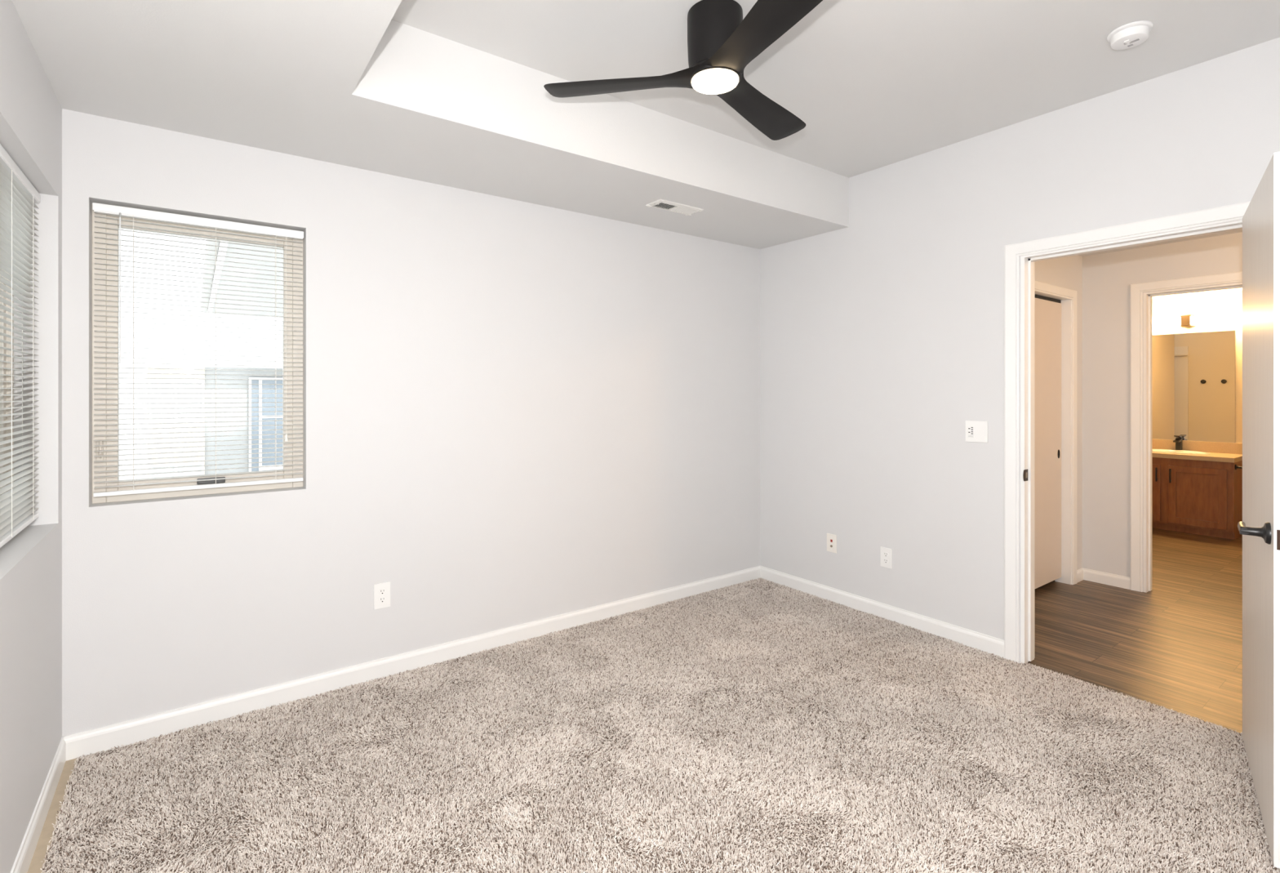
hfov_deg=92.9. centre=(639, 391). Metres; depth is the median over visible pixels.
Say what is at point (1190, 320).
vanity light
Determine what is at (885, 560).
receptacle
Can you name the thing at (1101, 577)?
baseboard
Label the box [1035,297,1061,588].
door
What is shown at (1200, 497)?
vanity cabinet
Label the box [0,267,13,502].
window
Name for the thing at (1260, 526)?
door
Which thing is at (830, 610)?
carpet
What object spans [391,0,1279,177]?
ceiling
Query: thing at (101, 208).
window blind
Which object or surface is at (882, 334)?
wall
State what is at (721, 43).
ceiling fan
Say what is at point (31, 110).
wall
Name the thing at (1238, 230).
ceiling
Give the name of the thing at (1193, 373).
vanity mirror
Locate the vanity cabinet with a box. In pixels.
[1151,457,1242,539]
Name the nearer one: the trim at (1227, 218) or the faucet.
the trim at (1227, 218)
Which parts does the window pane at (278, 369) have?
siding panel, siding panel, pane, pane, siding panel, pane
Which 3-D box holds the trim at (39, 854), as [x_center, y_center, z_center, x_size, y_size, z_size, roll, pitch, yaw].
[-1.041,1.388,0.784,0.045,0.004,3.738,0,0,-36]
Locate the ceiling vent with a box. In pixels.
[645,198,703,215]
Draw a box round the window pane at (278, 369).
[119,358,282,479]
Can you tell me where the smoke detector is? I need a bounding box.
[1106,20,1153,49]
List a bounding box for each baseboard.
[10,736,66,872]
[63,565,759,760]
[760,565,1004,657]
[1076,568,1083,582]
[1082,568,1130,589]
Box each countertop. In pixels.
[1151,439,1242,462]
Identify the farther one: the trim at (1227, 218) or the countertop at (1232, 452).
the countertop at (1232, 452)
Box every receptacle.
[378,588,386,595]
[378,596,386,603]
[883,551,888,556]
[883,558,888,563]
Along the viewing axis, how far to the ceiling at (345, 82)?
2.44 m
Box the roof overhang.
[200,239,282,317]
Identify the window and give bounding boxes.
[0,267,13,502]
[92,209,302,503]
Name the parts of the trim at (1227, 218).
strike plate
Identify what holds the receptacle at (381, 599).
attached to the wall outlet at (382, 590)
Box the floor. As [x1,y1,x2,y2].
[44,528,1279,872]
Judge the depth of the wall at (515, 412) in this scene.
3.05 m
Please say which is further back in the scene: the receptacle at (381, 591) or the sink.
the sink
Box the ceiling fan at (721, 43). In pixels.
[543,0,822,140]
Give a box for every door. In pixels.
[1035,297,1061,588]
[1237,151,1279,868]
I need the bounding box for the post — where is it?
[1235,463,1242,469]
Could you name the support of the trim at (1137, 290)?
attached to the wall at (1108, 277)
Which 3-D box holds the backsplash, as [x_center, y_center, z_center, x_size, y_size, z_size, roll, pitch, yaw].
[5.665,0.561,6.363,0.020,0.107,0.986,0,0,-36]
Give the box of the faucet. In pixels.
[1168,435,1190,450]
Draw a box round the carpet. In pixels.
[40,577,1279,872]
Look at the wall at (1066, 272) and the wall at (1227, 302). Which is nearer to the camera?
the wall at (1066, 272)
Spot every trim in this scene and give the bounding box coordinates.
[27,758,75,872]
[1004,200,1250,663]
[1035,280,1076,584]
[1130,271,1242,592]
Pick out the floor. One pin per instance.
(1176, 645)
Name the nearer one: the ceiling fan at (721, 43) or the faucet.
the ceiling fan at (721, 43)
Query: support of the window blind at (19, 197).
attached to the wall at (31, 110)
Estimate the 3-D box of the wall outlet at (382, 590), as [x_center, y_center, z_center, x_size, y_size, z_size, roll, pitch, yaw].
[-1.253,0.991,2.957,0.076,0.121,0.008,0,0,-36]
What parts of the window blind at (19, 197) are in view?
ladder cord, rail, ladder cord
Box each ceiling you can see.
[12,0,848,248]
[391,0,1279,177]
[1078,229,1242,298]
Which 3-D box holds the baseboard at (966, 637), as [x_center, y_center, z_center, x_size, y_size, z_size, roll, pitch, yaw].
[1.397,1.343,3.852,0.012,0.093,1.703,0,0,-36]
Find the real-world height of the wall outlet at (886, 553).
0.121 m
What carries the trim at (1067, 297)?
attached to the wall at (1066, 272)
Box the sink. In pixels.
[1151,448,1209,454]
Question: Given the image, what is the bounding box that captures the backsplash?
[1151,439,1242,453]
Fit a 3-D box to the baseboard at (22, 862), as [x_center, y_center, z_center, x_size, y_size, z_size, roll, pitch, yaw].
[-1.058,1.343,0.779,0.012,0.093,3.750,0,0,-36]
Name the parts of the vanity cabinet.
door panel, door, handle, handle, door, door panel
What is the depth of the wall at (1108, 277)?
4.36 m
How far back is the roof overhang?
8.43 m
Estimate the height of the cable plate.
0.119 m
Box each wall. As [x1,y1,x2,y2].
[0,0,62,872]
[62,108,759,736]
[760,36,1279,663]
[1035,254,1082,569]
[1082,231,1242,591]
[1151,290,1242,443]
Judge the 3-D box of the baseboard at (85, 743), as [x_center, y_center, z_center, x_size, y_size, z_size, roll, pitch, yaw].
[-0.634,1.343,3.409,3.810,0.093,0.012,0,0,-36]
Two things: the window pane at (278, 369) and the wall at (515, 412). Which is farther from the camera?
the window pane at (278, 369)
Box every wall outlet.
[373,582,390,609]
[880,546,892,568]
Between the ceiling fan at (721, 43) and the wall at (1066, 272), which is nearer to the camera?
the ceiling fan at (721, 43)
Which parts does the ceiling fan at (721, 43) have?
blade, blade, blade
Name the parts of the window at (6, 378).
sash, frame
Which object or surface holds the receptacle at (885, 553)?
attached to the wall outlet at (886, 553)
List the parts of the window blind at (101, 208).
ladder cord, rail, ladder cord, ladder cord, lift cord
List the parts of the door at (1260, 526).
lever, handle, latch plate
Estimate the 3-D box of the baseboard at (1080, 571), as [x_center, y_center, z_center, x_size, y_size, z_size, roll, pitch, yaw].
[3.223,1.345,4.457,0.135,0.083,0.012,0,0,-36]
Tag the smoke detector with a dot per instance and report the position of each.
(1131, 34)
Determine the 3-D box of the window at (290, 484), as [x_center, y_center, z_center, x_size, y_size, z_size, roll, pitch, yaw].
[-1.876,-0.152,2.631,0.736,1.188,0.095,0,0,-36]
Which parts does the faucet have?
spout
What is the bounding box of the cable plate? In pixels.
[826,533,836,553]
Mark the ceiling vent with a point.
(686, 210)
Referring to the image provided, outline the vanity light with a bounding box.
[1151,313,1242,327]
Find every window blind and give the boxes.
[0,143,39,547]
[92,202,303,497]
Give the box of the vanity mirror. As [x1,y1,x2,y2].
[1151,329,1235,442]

